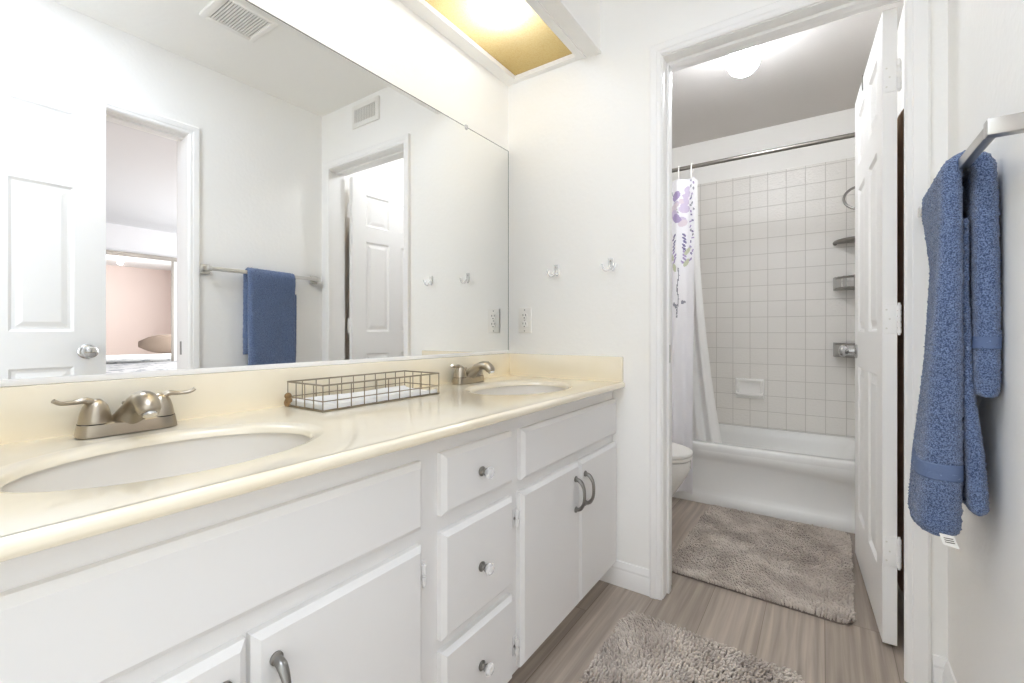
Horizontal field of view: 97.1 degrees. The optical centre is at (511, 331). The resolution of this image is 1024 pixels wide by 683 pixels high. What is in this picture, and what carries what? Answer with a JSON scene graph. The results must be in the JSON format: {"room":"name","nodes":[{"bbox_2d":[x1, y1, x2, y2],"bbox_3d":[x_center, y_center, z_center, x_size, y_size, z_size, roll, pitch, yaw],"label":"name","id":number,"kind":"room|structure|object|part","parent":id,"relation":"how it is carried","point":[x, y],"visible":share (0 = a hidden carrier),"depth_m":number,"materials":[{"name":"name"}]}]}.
{"room":"bathroom","nodes":[
{"label":"bathroom","id":0,"kind":"room"},
{"bbox_2d":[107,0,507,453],"bbox_3d":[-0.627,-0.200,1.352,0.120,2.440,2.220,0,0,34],"label":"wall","id":1,"kind":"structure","parent":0,"point":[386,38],"depth_m":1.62,"materials":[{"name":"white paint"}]},
{"bbox_2d":[0,0,508,386],"bbox_3d":[-0.531,-0.380,1.375,0.011,0.956,1.818,0,0,34],"label":"wall mirror","id":2,"kind":"object","parent":1,"relation":"attached to","point":[187,187],"visible":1,"depth_m":1.10,"materials":[{"name":"clear glass"}]},
{"bbox_2d":[0,353,509,444],"bbox_3d":[-0.526,0.150,1.373,0.020,0.103,1.826,0,0,34],"label":"backsplash","id":3,"kind":"structure","parent":1,"relation":"attached to","point":[27,412],"depth_m":1.08,"materials":[{"name":"stone"}]},
{"bbox_2d":[399,0,600,85],"bbox_3d":[-0.341,-1.286,1.247,0.471,0.268,1.830,0,0,34],"label":"trim","id":4,"kind":"structure","parent":1,"relation":"attached to","point":[576,23],"depth_m":1.77,"materials":[{"name":"white paint"}]},
{"bbox_2d":[425,0,571,75],"bbox_3d":[-0.363,-1.292,1.258,0.340,0.223,1.815,0,0,34],"label":"vanity light","id":5,"kind":"object","parent":4,"relation":"attached to","point":[511,32],"visible":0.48,"depth_m":1.77,"materials":[{"name":"beige"}]},
{"bbox_2d":[508,497,907,682],"bbox_3d":[0.562,1.050,1.645,1.750,0.060,4.050,0,0,34],"label":"floor","id":6,"kind":"structure","parent":0,"point":[820,650],"depth_m":1.55,"materials":[{"name":"brown wood"}]},
{"bbox_2d":[0,391,615,682],"bbox_3d":[-0.295,0.623,1.215,0.575,0.794,1.820,0,0,34],"label":"vanity cabinet","id":7,"kind":"object","parent":6,"relation":"on","point":[452,559],"visible":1,"depth_m":0.80,"materials":[{"name":"white paint"}]},
{"bbox_3d":[-0.485,0.687,0.516,0.021,0.486,0.342,0,0,34],"label":"door","id":8,"kind":"part","parent":7,"relation":"part of","materials":[{"name":"white paint"}]},
{"bbox_3d":[-0.341,0.544,0.673,0.038,0.122,0.020,0,0,34],"label":"handle","id":9,"kind":"part","parent":7,"relation":"part of","materials":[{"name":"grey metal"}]},
{"bbox_2d":[0,353,624,561],"bbox_3d":[-0.299,0.221,1.218,0.571,0.243,1.827,0,0,34],"label":"countertop","id":10,"kind":"structure","parent":7,"relation":"on","point":[234,435],"depth_m":0.90,"materials":[{"name":"stone"}]},
{"bbox_2d":[51,387,195,438],"bbox_3d":[-0.760,0.155,0.900,0.169,0.086,0.168,0,0,-12],"label":"faucet","id":11,"kind":"object","parent":10,"relation":"on","point":[142,410],"visible":1,"depth_m":0.86,"materials":[{"name":"silver metal"}]},
{"bbox_3d":[-0.810,0.147,0.852,0.051,0.053,0.088,0,0,34],"label":"handle","id":12,"kind":"part","parent":11,"relation":"part of","materials":[{"name":"silver metal"}]},
{"bbox_3d":[-0.771,0.185,0.909,0.058,0.025,0.158,0,0,34],"label":"plate","id":13,"kind":"part","parent":11,"relation":"part of","materials":[{"name":"silver metal"}]},
{"bbox_3d":[-0.728,0.153,0.880,0.144,0.082,0.072,0,0,34],"label":"spout","id":14,"kind":"part","parent":11,"relation":"part of","materials":[{"name":"silver metal"}]},
{"bbox_3d":[-0.732,0.147,0.967,0.051,0.053,0.088,0,0,34],"label":"handle","id":15,"kind":"part","parent":11,"relation":"part of","materials":[{"name":"silver metal"}]},
{"bbox_2d":[0,433,310,491],"bbox_3d":[-0.567,0.280,0.783,0.323,0.124,0.440,0,0,34],"label":"basin","id":16,"kind":"object","parent":10,"relation":"in","point":[152,458],"depth_m":0.86,"materials":[{"name":"white ceramic"}]},
{"bbox_2d":[284,370,439,411],"bbox_3d":[-0.423,0.166,1.331,0.164,0.068,0.431,0,0,34],"label":"wire basket","id":17,"kind":"object","parent":10,"relation":"on","point":[288,396],"visible":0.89,"depth_m":1.26,"materials":[{"name":"gold metal"}]},
{"bbox_2d":[291,385,436,409],"bbox_3d":[-0.419,0.187,1.337,0.150,0.017,0.402,0,0,34],"label":"liner","id":18,"kind":"object","parent":17,"relation":"in","point":[395,395],"visible":0.79,"depth_m":1.29,"materials":[{"name":"white fabric"}]},
{"bbox_2d":[451,361,494,383],"bbox_3d":[-0.161,0.155,1.774,0.169,0.086,0.168,0,0,-12],"label":"faucet","id":19,"kind":"object","parent":10,"relation":"on","point":[474,374],"visible":1,"depth_m":1.73,"materials":[{"name":"silver metal"}]},
{"bbox_3d":[-0.210,0.147,1.726,0.051,0.053,0.088,0,0,34],"label":"handle","id":20,"kind":"part","parent":19,"relation":"part of","materials":[{"name":"silver metal"}]},
{"bbox_3d":[-0.171,0.185,1.784,0.058,0.025,0.158,0,0,34],"label":"plate","id":21,"kind":"part","parent":19,"relation":"part of","materials":[{"name":"silver metal"}]},
{"bbox_3d":[-0.128,0.153,1.754,0.144,0.082,0.072,0,0,34],"label":"spout","id":22,"kind":"part","parent":19,"relation":"part of","materials":[{"name":"silver metal"}]},
{"bbox_2d":[473,385,565,394],"bbox_3d":[0.033,0.280,1.657,0.323,0.124,0.440,0,0,34],"label":"basin","id":23,"kind":"object","parent":10,"relation":"in","point":[478,389],"depth_m":1.83,"materials":[{"name":"white ceramic"}]},
{"bbox_3d":[-0.287,0.687,0.803,0.021,0.486,0.342,0,0,34],"label":"door","id":24,"kind":"part","parent":7,"relation":"part of","materials":[{"name":"white paint"}]},
{"bbox_3d":[-0.080,0.819,1.106,0.021,0.226,0.274,0,0,34],"label":"drawer","id":25,"kind":"part","parent":7,"relation":"part of","materials":[{"name":"white paint"}]},
{"bbox_3d":[-0.080,0.561,1.106,0.021,0.238,0.274,0,0,34],"label":"drawer","id":26,"kind":"part","parent":7,"relation":"part of","materials":[{"name":"white paint"}]},
{"bbox_3d":[-0.080,0.336,1.106,0.021,0.138,0.274,0,0,34],"label":"drawer","id":27,"kind":"part","parent":7,"relation":"part of","materials":[{"name":"white paint"}]},
{"bbox_3d":[-0.068,0.808,1.092,0.014,0.024,0.024,0,0,34],"label":"knob","id":28,"kind":"part","parent":7,"relation":"part of","materials":[{"name":"grey metal"}]},
{"bbox_3d":[-0.068,0.568,1.092,0.014,0.024,0.024,0,0,34],"label":"knob","id":29,"kind":"part","parent":7,"relation":"part of","materials":[{"name":"grey metal"}]},
{"bbox_3d":[-0.068,0.337,1.092,0.014,0.024,0.024,0,0,34],"label":"knob","id":30,"kind":"part","parent":7,"relation":"part of","materials":[{"name":"grey metal"}]},
{"bbox_3d":[0.122,0.687,1.401,0.021,0.486,0.358,0,0,34],"label":"door","id":31,"kind":"part","parent":7,"relation":"part of","materials":[{"name":"white paint"}]},
{"bbox_3d":[0.229,0.544,1.504,0.038,0.122,0.020,0,0,34],"label":"handle","id":32,"kind":"part","parent":7,"relation":"part of","materials":[{"name":"grey metal"}]},
{"bbox_3d":[0.270,0.544,1.565,0.038,0.122,0.020,0,0,34],"label":"handle","id":33,"kind":"part","parent":7,"relation":"part of","materials":[{"name":"grey metal"}]},
{"bbox_3d":[0.321,0.687,1.690,0.021,0.486,0.336,0,0,34],"label":"door","id":34,"kind":"part","parent":7,"relation":"part of","materials":[{"name":"white paint"}]},
{"bbox_2d":[672,442,692,495],"bbox_3d":[0.625,0.632,2.463,0.677,0.775,0.440,0,0,34],"label":"toilet","id":35,"kind":"object","parent":6,"relation":"on","point":[682,455],"visible":0.17,"depth_m":2.24,"materials":[{"name":"white ceramic"}]},
{"bbox_3d":[0.681,0.834,2.425,0.525,0.373,0.368,0,0,34],"label":"bowl","id":36,"kind":"part","parent":35,"relation":"part of","materials":[{"name":"white ceramic"}]},
{"bbox_3d":[0.700,0.635,2.412,0.494,0.018,0.376,0,0,34],"label":"seat","id":37,"kind":"part","parent":35,"relation":"part of","materials":[{"name":"white plastic"}]},
{"bbox_3d":[0.700,0.611,2.412,0.495,0.025,0.378,0,0,34],"label":"lid","id":38,"kind":"part","parent":35,"relation":"part of","materials":[{"name":"white plastic"}]},
{"bbox_2d":[578,611,804,682],"bbox_3d":[0.394,1.006,1.141,0.572,0.027,0.859,0,0,34],"label":"bath rug","id":39,"kind":"object","parent":6,"relation":"on","point":[642,649],"visible":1,"depth_m":1.38,"materials":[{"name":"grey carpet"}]},
{"bbox_2d":[672,423,854,533],"bbox_3d":[1.439,0.843,2.920,1.495,0.355,0.712,0,0,34],"label":"bathtub","id":40,"kind":"object","parent":6,"relation":"on","point":[803,477],"visible":0.44,"depth_m":2.55,"materials":[{"name":"white ceramic"}]},
{"bbox_2d":[672,505,855,624],"bbox_3d":[1.168,1.006,2.091,0.685,0.026,0.886,0,0,34],"label":"bath rug","id":41,"kind":"object","parent":6,"relation":"on","point":[800,567],"visible":1,"depth_m":1.97,"materials":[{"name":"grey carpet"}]},
{"bbox_2d":[508,0,947,682],"bbox_3d":[0.688,-0.200,1.723,1.630,2.440,0.120,0,0,34],"label":"wall","id":42,"kind":"structure","parent":0,"point":[578,131],"depth_m":1.84,"materials":[{"name":"white paint"}]},
{"bbox_2d":[519,308,531,332],"bbox_3d":[0.059,-0.053,2.076,0.070,0.116,0.009,0,0,34],"label":"wall outlet","id":43,"kind":"object","parent":42,"relation":"attached to","point":[525,314],"visible":1,"depth_m":2.07,"materials":[{"name":"white plastic"}]},
{"bbox_2d":[521,313,527,319],"bbox_3d":[0.058,-0.072,2.075,0.033,0.033,0.005,0,0,34],"label":"receptacle","id":44,"kind":"object","parent":43,"relation":"attached to","point":[524,316],"depth_m":2.07,"materials":[{"name":"white plastic"}]},
{"bbox_2d":[521,321,527,327],"bbox_3d":[0.058,-0.034,2.075,0.033,0.033,0.005,0,0,34],"label":"receptacle","id":45,"kind":"object","parent":43,"relation":"attached to","point":[524,324],"depth_m":2.07,"materials":[{"name":"white plastic"}]},
{"bbox_2d":[600,560,947,682],"bbox_3d":[0.789,0.971,1.573,1.065,0.098,0.013,0,0,34],"label":"baseboard","id":46,"kind":"structure","parent":42,"relation":"attached to","point":[635,578],"depth_m":1.78,"materials":[{"name":"white paint"}]},
{"bbox_2d":[649,0,930,682],"bbox_3d":[0.897,-0.045,1.577,0.815,2.130,0.154,0,0,34],"label":"trim","id":47,"kind":"structure","parent":42,"relation":"attached to","point":[779,19],"depth_m":1.52,"materials":[{"name":"white paint"}]},
{"bbox_2d":[672,108,854,184],"bbox_3d":[1.678,-0.200,3.268,1.515,2.440,0.112,0,0,34],"label":"wall","id":48,"kind":"structure","parent":0,"point":[842,122],"depth_m":3.12,"materials":[{"name":"white paint"}]},
{"bbox_2d":[735,378,763,398],"bbox_3d":[1.661,0.398,3.164,0.180,0.139,0.062,0,0,34],"label":"soap dish","id":49,"kind":"object","parent":48,"relation":"attached to","point":[744,387],"visible":1,"depth_m":3.18,"materials":[{"name":"white ceramic"}]},
{"bbox_2d":[697,157,854,437],"bbox_3d":[1.644,-0.212,3.218,1.499,1.785,0.008,0,0,34],"label":"tile surround","id":50,"kind":"object","parent":48,"relation":"attached to","point":[770,261],"depth_m":3.08,"materials":[{"name":"white tile"}]},
{"bbox_2d":[842,186,854,209],"bbox_3d":[2.063,-0.810,2.665,0.186,0.228,0.118,0,0,34],"label":"shower hose","id":51,"kind":"object","parent":50,"relation":"attached to","point":[852,188],"visible":0.34,"depth_m":2.70,"materials":[{"name":"grey metal"}]},
{"bbox_2d":[833,275,854,290],"bbox_3d":[2.123,-0.308,2.784,0.235,0.082,0.171,0,0,34],"label":"corner shelf","id":52,"kind":"object","parent":48,"relation":"attached to","point":[836,280],"visible":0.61,"depth_m":2.83,"materials":[{"name":"silver metal"}]},
{"bbox_2d":[833,343,854,357],"bbox_3d":[2.123,0.113,2.784,0.235,0.090,0.171,0,0,34],"label":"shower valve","id":53,"kind":"object","parent":48,"relation":"attached to","point":[836,346],"visible":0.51,"depth_m":2.84,"materials":[{"name":"silver metal"}]},
{"bbox_2d":[833,236,854,245],"bbox_3d":[2.119,-0.570,2.788,0.228,0.028,0.180,0,0,34],"label":"corner shelf","id":54,"kind":"object","parent":48,"relation":"attached to","point":[847,239],"visible":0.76,"depth_m":2.82,"materials":[{"name":"silver metal"}]},
{"bbox_2d":[672,0,903,148],"bbox_3d":[1.190,-1.470,2.561,1.750,0.100,1.830,0,0,34],"label":"ceiling","id":55,"kind":"structure","parent":0,"point":[817,71],"depth_m":2.59,"materials":[{"name":"grey paint"}]},
{"bbox_2d":[727,46,760,77],"bbox_3d":[1.101,-1.320,2.149,0.190,0.200,0.190,0,0,34],"label":"globe light","id":56,"kind":"object","parent":55,"relation":"attached to","point":[740,64],"visible":0.56,"depth_m":2.11,"materials":[{"name":"white glass"}]},
{"bbox_2d":[897,0,1023,682],"bbox_3d":[1.279,-0.200,1.245,0.115,2.440,3.900,0,0,34],"label":"wall","id":57,"kind":"structure","parent":0,"point":[986,37],"depth_m":0.92,"materials":[{"name":"white paint"}]},
{"bbox_2d":[838,7,901,645],"bbox_3d":[1.400,-0.017,1.755,0.171,2.050,0.711,0,0,31],"label":"door","id":58,"kind":"structure","parent":57,"relation":"in","point":[878,549],"depth_m":1.55,"materials":[{"name":"white paint"}]},
{"bbox_3d":[1.506,0.086,2.029,0.067,0.062,0.062,0,0,31],"label":"knob","id":59,"kind":"part","parent":58,"relation":"part of","materials":[{"name":"silver metal"}]},
{"bbox_2d":[897,109,903,592],"bbox_3d":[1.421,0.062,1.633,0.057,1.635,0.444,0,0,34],"label":"door frame","id":60,"kind":"structure","parent":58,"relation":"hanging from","point":[900,120],"depth_m":1.55,"materials":[{"name":"white wood"}]},
{"bbox_2d":[942,661,956,682],"bbox_3d":[1.021,0.971,0.982,0.013,0.098,0.700,0,0,34],"label":"baseboard","id":61,"kind":"structure","parent":57,"relation":"attached to","point":[948,676],"depth_m":1.24,"materials":[{"name":"white paint"}]},
{"bbox_2d":[918,112,1023,217],"bbox_3d":[0.990,-0.336,0.988,0.070,0.052,0.674,0,0,34],"label":"towel bar","id":62,"kind":"object","parent":57,"relation":"attached to","point":[1011,124],"visible":0.45,"depth_m":0.74,"materials":[{"name":"silver metal"}]},
{"bbox_2d":[907,150,1002,548],"bbox_3d":[0.974,0.032,1.022,0.132,0.797,0.311,0,0,34],"label":"bath towel","id":63,"kind":"object","parent":62,"relation":"hanging from","point":[960,216],"visible":1,"depth_m":0.91,"materials":[{"name":"blue fabric"}]},
{"bbox_3d":[0.518,-0.200,3.022,0.120,2.440,1.830,0,0,34],"label":"wall","id":64,"kind":"structure","parent":0,"visible":0},
{"bbox_2d":[672,132,854,172],"bbox_3d":[1.274,-1.020,2.679,1.498,0.060,0.060,0,0,34],"label":"shower rod","id":65,"kind":"object","parent":64,"relation":"attached to","point":[849,135],"visible":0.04,"depth_m":2.55,"materials":[{"name":"silver metal"}]},
{"bbox_2d":[690,163,692,177],"bbox_3d":[1.109,-0.988,2.788,0.008,0.108,0.050,0,0,34],"label":"curtain ring","id":66,"kind":"object","parent":65,"relation":"hanging from","point":[691,169],"visible":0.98,"depth_m":2.77,"materials":[{"name":"white plastic"}]},
{"bbox_2d":[672,177,721,493],"bbox_3d":[0.945,0.007,2.877,0.710,1.905,0.245,0,0,34],"label":"shower curtain","id":67,"kind":"object","parent":66,"relation":"hanging from","point":[694,413],"visible":0.26,"depth_m":2.77,"materials":[{"name":"white fabric"}]}
]}

